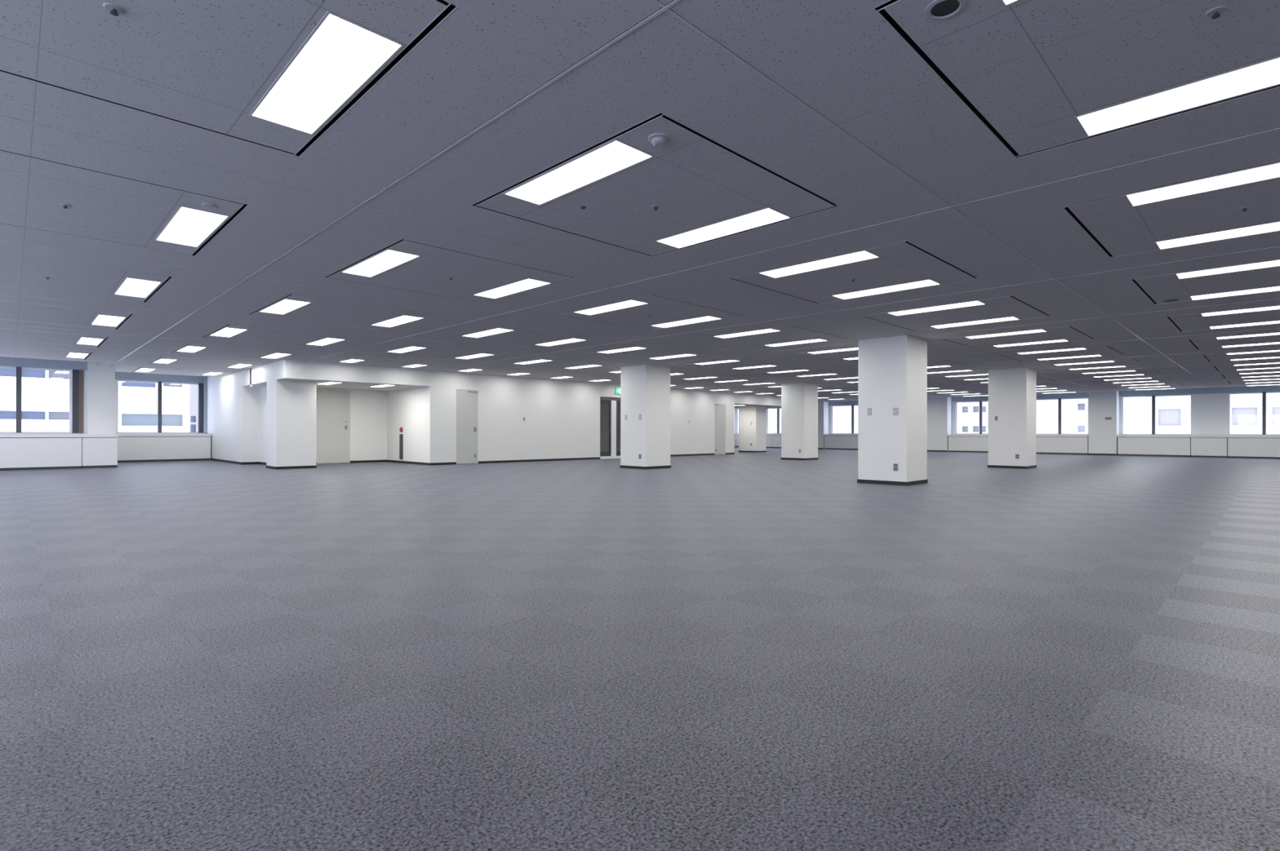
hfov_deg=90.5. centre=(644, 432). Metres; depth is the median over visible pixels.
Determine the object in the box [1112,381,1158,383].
ceiling light
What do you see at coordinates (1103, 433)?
pillar
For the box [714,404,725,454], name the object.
door
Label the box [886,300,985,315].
ceiling light
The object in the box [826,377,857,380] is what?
ceiling light
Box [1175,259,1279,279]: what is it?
ceiling light
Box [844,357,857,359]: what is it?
ceiling light
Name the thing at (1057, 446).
base cabinet
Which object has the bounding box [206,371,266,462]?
wall
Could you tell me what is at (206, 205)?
smoke detector
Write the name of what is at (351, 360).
diffuser
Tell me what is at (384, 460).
baseboard
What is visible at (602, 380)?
ceiling light
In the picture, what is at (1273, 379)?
ceiling light
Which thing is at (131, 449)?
base cabinet
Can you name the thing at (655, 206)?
sprinkler
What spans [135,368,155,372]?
ceiling light
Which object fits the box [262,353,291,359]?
ceiling light
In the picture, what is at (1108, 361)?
ceiling light
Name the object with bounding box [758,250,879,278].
ceiling light
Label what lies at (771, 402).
beam
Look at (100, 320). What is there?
ceiling light
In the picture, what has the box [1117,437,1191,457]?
base cabinet
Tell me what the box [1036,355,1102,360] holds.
ceiling light
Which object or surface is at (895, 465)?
wall socket
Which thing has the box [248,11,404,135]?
ceiling light
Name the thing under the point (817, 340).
ceiling light
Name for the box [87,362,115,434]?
pillar
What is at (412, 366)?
diffuser
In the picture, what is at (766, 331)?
ceiling light
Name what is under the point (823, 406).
pillar
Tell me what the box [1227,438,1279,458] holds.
base cabinet
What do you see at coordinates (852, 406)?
window
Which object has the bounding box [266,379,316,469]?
pillar
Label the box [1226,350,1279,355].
ceiling light
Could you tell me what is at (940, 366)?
ceiling light
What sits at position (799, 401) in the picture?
pillar
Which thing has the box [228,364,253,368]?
ceiling light
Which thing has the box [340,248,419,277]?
ceiling light
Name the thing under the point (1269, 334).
ceiling light
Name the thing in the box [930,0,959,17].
grille
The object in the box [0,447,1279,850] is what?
floor
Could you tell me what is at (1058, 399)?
window
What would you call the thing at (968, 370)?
ceiling light
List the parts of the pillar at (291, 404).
baseboard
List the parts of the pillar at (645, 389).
baseboard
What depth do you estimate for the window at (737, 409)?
47.19 m
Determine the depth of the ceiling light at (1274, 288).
8.85 m
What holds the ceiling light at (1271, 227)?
attached to the ceiling
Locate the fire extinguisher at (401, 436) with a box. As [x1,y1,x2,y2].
[399,426,403,459]
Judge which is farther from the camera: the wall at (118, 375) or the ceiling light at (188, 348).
the wall at (118, 375)
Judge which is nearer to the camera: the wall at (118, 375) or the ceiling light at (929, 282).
the ceiling light at (929, 282)
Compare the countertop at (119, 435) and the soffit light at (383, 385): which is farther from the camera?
the countertop at (119, 435)
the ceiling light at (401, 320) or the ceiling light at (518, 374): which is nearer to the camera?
the ceiling light at (401, 320)
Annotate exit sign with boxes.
[614,387,620,394]
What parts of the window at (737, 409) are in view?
frame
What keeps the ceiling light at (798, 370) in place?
attached to the ceiling
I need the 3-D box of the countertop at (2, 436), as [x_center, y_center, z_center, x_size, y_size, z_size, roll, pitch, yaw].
[-17.706,0.085,16.826,1.050,0.110,5.650,0,0,45]
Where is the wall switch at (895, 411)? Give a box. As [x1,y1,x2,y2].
[893,408,898,415]
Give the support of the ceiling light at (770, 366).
attached to the ceiling
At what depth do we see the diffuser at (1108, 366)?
18.94 m
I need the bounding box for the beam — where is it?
[734,393,781,408]
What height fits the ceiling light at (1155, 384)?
0.053 m
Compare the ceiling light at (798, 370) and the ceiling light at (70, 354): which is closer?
the ceiling light at (70, 354)
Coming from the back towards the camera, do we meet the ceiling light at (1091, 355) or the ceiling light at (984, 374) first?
the ceiling light at (984, 374)
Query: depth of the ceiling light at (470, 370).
20.00 m
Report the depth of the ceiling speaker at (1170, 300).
9.27 m
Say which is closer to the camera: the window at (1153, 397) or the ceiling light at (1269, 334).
the ceiling light at (1269, 334)
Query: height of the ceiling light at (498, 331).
0.053 m
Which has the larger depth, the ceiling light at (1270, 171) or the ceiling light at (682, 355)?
the ceiling light at (682, 355)
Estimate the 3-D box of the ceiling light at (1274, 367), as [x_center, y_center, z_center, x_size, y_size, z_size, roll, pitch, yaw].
[18.524,-1.942,18.848,1.370,0.053,0.365,0,0,45]
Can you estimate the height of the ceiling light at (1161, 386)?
0.053 m
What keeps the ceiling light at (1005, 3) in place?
attached to the ceiling
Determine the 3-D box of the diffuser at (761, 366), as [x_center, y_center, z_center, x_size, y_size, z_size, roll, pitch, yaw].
[3.250,-1.960,18.832,1.346,0.010,0.341,0,0,45]
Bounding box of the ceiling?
[0,0,1279,402]
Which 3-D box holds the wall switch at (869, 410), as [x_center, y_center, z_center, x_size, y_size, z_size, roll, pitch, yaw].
[4.653,-0.441,13.132,0.090,0.150,0.013,0,0,45]
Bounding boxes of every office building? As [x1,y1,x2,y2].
[0,368,69,431]
[118,381,189,432]
[189,384,198,432]
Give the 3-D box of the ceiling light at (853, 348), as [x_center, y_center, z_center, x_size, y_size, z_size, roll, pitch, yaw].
[4.533,-1.969,15.022,1.370,0.053,0.365,0,0,45]
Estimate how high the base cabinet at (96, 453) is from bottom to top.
0.865 m
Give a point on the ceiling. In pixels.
(953, 153)
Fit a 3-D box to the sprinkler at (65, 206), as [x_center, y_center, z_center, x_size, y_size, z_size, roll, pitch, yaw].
[-4.998,-1.953,5.470,0.080,0.032,0.080,0,0,45]
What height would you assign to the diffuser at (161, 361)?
0.010 m
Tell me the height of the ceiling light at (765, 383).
0.053 m
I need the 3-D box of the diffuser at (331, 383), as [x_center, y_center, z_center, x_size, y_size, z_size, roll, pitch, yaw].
[-9.375,-1.473,18.836,1.126,0.001,0.316,0,0,45]
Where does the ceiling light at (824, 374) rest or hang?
attached to the ceiling
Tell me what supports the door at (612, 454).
in the wall at (562, 417)
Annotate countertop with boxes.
[0,434,117,438]
[115,433,210,437]
[734,434,781,435]
[824,434,857,435]
[947,435,1088,437]
[1117,435,1279,438]
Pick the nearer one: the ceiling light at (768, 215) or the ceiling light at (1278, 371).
the ceiling light at (768, 215)
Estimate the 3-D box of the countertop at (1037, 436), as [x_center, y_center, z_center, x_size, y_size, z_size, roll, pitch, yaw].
[19.733,0.160,33.820,6.600,0.110,0.600,0,0,45]
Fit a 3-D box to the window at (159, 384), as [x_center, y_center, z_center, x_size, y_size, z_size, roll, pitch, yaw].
[-17.537,-0.915,22.996,0.170,1.880,2.520,0,0,45]
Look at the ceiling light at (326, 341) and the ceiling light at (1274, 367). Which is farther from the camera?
the ceiling light at (1274, 367)
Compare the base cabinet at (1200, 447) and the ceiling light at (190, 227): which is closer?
the ceiling light at (190, 227)
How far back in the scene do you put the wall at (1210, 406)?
28.83 m
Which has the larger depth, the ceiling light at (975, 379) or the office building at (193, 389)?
the office building at (193, 389)
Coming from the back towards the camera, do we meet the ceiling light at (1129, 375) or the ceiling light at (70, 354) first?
the ceiling light at (1129, 375)
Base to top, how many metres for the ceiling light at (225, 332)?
0.053 m
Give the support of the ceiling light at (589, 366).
attached to the ceiling
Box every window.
[0,365,83,434]
[116,379,203,433]
[736,408,738,434]
[766,408,781,434]
[831,404,857,434]
[955,400,988,435]
[1035,397,1088,435]
[1121,394,1191,435]
[1228,391,1279,435]
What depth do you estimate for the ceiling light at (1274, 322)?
11.39 m
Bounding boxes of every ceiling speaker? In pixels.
[924,0,965,21]
[1163,299,1178,302]
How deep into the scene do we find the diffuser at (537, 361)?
17.61 m
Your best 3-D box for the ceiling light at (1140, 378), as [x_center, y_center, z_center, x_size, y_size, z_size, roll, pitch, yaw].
[17.254,-1.944,22.671,1.370,0.053,0.365,0,0,45]
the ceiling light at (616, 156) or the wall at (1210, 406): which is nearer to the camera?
the ceiling light at (616, 156)
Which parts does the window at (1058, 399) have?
sill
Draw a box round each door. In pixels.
[316,389,350,463]
[456,389,478,464]
[600,396,620,459]
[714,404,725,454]
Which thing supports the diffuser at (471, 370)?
attached to the ceiling light at (470, 370)
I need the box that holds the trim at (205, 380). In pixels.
[203,377,207,433]
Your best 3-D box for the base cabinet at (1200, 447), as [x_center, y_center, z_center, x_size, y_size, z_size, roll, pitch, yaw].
[25.224,0.658,28.338,1.196,0.865,0.600,0,0,45]
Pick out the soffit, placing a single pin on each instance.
(350, 376)
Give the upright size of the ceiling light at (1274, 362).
0.053 m
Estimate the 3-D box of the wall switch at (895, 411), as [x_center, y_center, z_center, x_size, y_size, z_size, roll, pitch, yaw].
[5.042,-0.430,12.743,0.110,0.150,0.013,0,0,45]
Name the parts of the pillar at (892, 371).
baseboard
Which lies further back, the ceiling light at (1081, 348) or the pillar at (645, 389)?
the pillar at (645, 389)
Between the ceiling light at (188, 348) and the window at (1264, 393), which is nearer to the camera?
the ceiling light at (188, 348)
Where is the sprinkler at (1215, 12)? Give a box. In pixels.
[1204,5,1227,19]
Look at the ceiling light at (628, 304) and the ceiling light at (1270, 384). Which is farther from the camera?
the ceiling light at (1270, 384)
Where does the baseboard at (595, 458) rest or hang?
attached to the wall at (562, 417)
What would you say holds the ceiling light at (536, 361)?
attached to the ceiling
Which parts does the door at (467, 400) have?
frame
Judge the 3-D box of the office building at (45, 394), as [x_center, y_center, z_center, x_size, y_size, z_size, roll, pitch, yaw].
[-44.073,3.952,36.528,10.000,34.000,19.200,0,0,45]
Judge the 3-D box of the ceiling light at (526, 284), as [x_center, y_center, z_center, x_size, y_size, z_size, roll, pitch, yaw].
[-1.831,-1.982,8.645,1.370,0.053,0.365,0,0,45]
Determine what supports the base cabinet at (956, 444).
on the floor
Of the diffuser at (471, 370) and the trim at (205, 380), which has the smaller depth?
the diffuser at (471, 370)
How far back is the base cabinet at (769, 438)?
44.53 m
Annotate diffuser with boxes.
[155,359,175,363]
[319,382,337,384]
[343,359,363,362]
[373,385,392,386]
[390,346,424,352]
[407,364,423,367]
[462,368,479,371]
[520,360,547,364]
[654,354,693,359]
[736,365,775,368]
[1070,366,1122,369]
[1098,374,1141,377]
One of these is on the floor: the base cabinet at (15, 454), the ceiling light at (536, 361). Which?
the base cabinet at (15, 454)
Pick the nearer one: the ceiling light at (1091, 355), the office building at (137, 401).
the ceiling light at (1091, 355)
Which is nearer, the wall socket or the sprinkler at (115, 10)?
the sprinkler at (115, 10)
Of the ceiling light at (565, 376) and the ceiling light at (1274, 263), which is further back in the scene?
the ceiling light at (565, 376)
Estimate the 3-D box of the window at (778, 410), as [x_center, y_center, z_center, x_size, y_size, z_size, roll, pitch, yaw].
[9.697,-0.861,44.424,2.650,1.880,0.170,0,0,45]
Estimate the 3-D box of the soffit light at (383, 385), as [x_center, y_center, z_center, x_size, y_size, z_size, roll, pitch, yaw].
[-8.216,-1.470,19.855,1.200,0.012,0.340,0,0,45]
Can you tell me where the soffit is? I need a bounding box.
[242,360,430,391]
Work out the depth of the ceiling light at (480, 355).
16.34 m
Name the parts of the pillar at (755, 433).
baseboard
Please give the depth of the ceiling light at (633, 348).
15.09 m
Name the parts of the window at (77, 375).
sill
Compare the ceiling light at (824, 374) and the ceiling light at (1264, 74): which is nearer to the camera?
the ceiling light at (1264, 74)
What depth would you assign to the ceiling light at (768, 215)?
6.08 m
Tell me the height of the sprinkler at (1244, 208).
0.032 m
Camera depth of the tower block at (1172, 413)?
52.89 m
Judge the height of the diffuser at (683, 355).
0.010 m
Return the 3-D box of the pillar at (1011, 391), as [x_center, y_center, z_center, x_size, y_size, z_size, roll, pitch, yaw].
[11.249,-0.435,19.415,1.064,2.995,1.084,0,0,45]
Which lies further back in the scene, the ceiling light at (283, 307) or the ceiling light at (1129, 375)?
the ceiling light at (1129, 375)
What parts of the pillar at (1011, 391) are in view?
baseboard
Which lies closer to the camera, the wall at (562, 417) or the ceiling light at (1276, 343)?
the ceiling light at (1276, 343)
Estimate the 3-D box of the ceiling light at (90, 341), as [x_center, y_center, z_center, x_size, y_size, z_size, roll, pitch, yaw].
[-12.018,-2.002,13.726,1.370,0.053,0.365,0,0,45]
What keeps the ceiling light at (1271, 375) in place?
attached to the ceiling
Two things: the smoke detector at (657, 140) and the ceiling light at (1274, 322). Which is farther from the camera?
the ceiling light at (1274, 322)
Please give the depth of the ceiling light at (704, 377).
22.73 m
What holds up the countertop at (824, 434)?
on the cabinet
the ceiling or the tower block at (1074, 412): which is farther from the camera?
the tower block at (1074, 412)
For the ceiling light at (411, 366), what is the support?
attached to the ceiling
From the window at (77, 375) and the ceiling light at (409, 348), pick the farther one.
the window at (77, 375)
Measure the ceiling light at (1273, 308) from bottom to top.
0.053 m
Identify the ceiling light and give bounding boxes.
[66,352,88,358]
[76,337,103,345]
[90,315,125,327]
[113,277,161,297]
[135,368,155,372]
[152,359,177,364]
[155,206,229,247]
[176,346,205,352]
[201,372,222,375]
[209,327,247,337]
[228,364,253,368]
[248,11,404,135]
[258,299,311,315]
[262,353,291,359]
[306,337,345,346]
[338,359,364,363]
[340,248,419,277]
[370,315,422,327]
[388,346,426,353]
[401,364,425,368]
[455,353,493,359]
[457,368,481,372]
[462,328,512,337]
[472,278,551,298]
[502,139,653,205]
[507,373,527,375]
[513,360,551,364]
[534,338,584,346]
[550,376,572,378]
[565,364,601,368]
[573,299,647,315]
[592,379,607,382]
[596,346,644,353]
[648,354,697,359]
[651,315,722,328]
[654,207,791,248]
[683,377,718,379]
[696,360,740,364]
[713,328,781,338]
[715,380,747,382]
[732,364,776,369]
[742,382,774,385]
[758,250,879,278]
[764,338,827,346]
[767,369,806,373]
[798,373,836,377]
[807,347,857,354]
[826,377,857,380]
[831,279,940,299]
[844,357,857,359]
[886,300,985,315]
[927,365,950,368]
[927,369,973,373]
[931,316,1020,328]
[944,373,988,377]
[963,378,988,380]
[965,329,1046,338]
[994,339,1067,347]
[999,0,1020,7]
[1017,347,1086,354]
[1035,390,1067,391]
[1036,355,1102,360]
[1054,360,1115,365]
[1068,365,1126,370]
[1074,56,1279,137]
[1081,370,1135,373]
[1094,374,1144,377]
[1106,377,1151,380]
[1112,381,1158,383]
[1120,383,1164,386]
[1124,162,1279,207]
[1128,386,1170,388]
[1138,388,1175,390]
[1155,221,1279,249]
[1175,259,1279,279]
[1189,286,1279,300]
[1200,306,1279,316]
[1208,320,1279,328]
[1216,332,1279,339]
[1221,342,1279,347]
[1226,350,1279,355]
[1230,356,1279,360]
[1233,362,1279,366]
[1236,367,1279,370]
[1239,371,1279,374]
[1241,375,1279,377]
[1243,378,1279,381]
[1244,382,1279,383]
[1248,384,1279,386]
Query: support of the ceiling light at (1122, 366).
attached to the ceiling
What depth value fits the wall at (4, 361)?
18.39 m
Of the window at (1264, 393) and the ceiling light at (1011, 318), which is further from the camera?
the window at (1264, 393)
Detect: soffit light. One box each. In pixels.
[316,382,341,385]
[369,384,395,387]
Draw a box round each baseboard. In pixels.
[211,458,266,465]
[315,459,430,465]
[430,453,734,465]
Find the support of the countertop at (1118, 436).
on the base cabinet at (1246, 448)
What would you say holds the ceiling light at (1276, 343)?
attached to the ceiling
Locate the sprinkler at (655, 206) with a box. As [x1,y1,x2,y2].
[651,204,660,210]
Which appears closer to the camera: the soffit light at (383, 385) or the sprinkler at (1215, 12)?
the sprinkler at (1215, 12)
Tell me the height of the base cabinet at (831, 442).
0.865 m
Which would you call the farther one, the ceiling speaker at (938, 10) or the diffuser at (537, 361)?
the diffuser at (537, 361)
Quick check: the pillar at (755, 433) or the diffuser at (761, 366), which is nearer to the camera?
the diffuser at (761, 366)
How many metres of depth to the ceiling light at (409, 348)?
15.07 m
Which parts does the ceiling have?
rail, rail, rail, rail, rail, rail, rail, rail, rail, rail, rail, rail, rail, rail, rail, rail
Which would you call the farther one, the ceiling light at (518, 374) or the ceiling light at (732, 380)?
the ceiling light at (732, 380)
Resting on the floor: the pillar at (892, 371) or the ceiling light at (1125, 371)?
the pillar at (892, 371)
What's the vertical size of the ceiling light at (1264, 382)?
0.053 m
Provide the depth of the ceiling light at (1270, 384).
25.51 m
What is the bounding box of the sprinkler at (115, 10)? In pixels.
[102,2,124,16]
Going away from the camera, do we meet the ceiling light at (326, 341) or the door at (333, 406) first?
the ceiling light at (326, 341)
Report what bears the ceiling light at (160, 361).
attached to the ceiling
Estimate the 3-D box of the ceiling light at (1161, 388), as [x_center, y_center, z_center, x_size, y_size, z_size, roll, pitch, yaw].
[22.340,-1.934,27.767,1.370,0.053,0.365,0,0,45]
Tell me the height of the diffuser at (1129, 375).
0.010 m
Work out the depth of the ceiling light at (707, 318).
11.22 m
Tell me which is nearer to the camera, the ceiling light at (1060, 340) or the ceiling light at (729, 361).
the ceiling light at (1060, 340)
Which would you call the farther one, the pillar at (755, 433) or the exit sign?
the pillar at (755, 433)
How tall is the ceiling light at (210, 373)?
0.053 m
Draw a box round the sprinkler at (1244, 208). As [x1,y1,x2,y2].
[1238,206,1251,211]
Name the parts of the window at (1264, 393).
sill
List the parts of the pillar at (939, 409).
baseboard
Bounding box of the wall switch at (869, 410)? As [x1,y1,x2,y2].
[867,408,871,415]
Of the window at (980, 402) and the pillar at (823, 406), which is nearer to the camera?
the window at (980, 402)
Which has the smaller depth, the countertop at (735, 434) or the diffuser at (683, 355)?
the diffuser at (683, 355)
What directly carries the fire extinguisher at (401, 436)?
attached to the wall at (562, 417)
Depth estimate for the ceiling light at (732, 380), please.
24.05 m
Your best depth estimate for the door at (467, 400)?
20.95 m
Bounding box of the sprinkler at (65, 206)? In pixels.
[59,203,71,208]
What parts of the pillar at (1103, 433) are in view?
baseboard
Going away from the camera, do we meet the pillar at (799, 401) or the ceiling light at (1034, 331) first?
the ceiling light at (1034, 331)
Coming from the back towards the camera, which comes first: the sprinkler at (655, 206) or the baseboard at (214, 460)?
the baseboard at (214, 460)
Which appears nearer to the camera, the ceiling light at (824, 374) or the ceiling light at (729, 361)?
the ceiling light at (729, 361)
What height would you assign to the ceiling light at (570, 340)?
0.053 m
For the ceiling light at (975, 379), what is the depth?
22.89 m
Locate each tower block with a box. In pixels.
[771,399,1088,434]
[1145,392,1279,434]
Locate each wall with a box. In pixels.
[0,356,87,434]
[115,371,735,434]
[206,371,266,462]
[249,368,734,462]
[735,385,1279,435]
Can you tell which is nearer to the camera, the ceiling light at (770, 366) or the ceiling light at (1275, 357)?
the ceiling light at (1275, 357)
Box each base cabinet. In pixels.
[0,438,81,471]
[81,438,117,468]
[116,436,210,462]
[734,435,772,448]
[772,435,781,448]
[824,435,857,449]
[948,436,987,453]
[1035,437,1088,454]
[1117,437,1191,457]
[1191,438,1227,457]
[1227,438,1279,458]
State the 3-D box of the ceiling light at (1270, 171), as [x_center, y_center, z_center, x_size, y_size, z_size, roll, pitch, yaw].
[4.543,-1.969,4.839,1.370,0.053,0.365,0,0,45]
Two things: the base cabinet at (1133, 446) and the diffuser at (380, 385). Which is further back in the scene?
the base cabinet at (1133, 446)
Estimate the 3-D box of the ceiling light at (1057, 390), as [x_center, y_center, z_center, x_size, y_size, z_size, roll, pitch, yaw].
[18.514,-1.942,29.030,1.370,0.053,0.365,0,0,45]
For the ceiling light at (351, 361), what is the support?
attached to the ceiling
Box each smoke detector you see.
[201,203,216,208]
[648,133,670,146]
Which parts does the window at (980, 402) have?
sill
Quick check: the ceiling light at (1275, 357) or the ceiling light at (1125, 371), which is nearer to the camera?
the ceiling light at (1275, 357)
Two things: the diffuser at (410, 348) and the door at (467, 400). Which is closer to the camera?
the diffuser at (410, 348)
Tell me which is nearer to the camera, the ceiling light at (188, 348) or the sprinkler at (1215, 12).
the sprinkler at (1215, 12)
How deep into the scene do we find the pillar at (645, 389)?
18.44 m
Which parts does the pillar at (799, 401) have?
baseboard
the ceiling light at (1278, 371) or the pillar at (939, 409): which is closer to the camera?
the ceiling light at (1278, 371)
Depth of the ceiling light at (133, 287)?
8.65 m
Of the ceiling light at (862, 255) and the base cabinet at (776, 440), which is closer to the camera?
the ceiling light at (862, 255)
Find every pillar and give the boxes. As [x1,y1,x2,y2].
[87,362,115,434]
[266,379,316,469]
[619,364,671,469]
[738,405,766,453]
[781,382,818,460]
[817,401,829,448]
[857,335,928,485]
[927,397,951,452]
[987,367,1036,469]
[1088,391,1119,455]

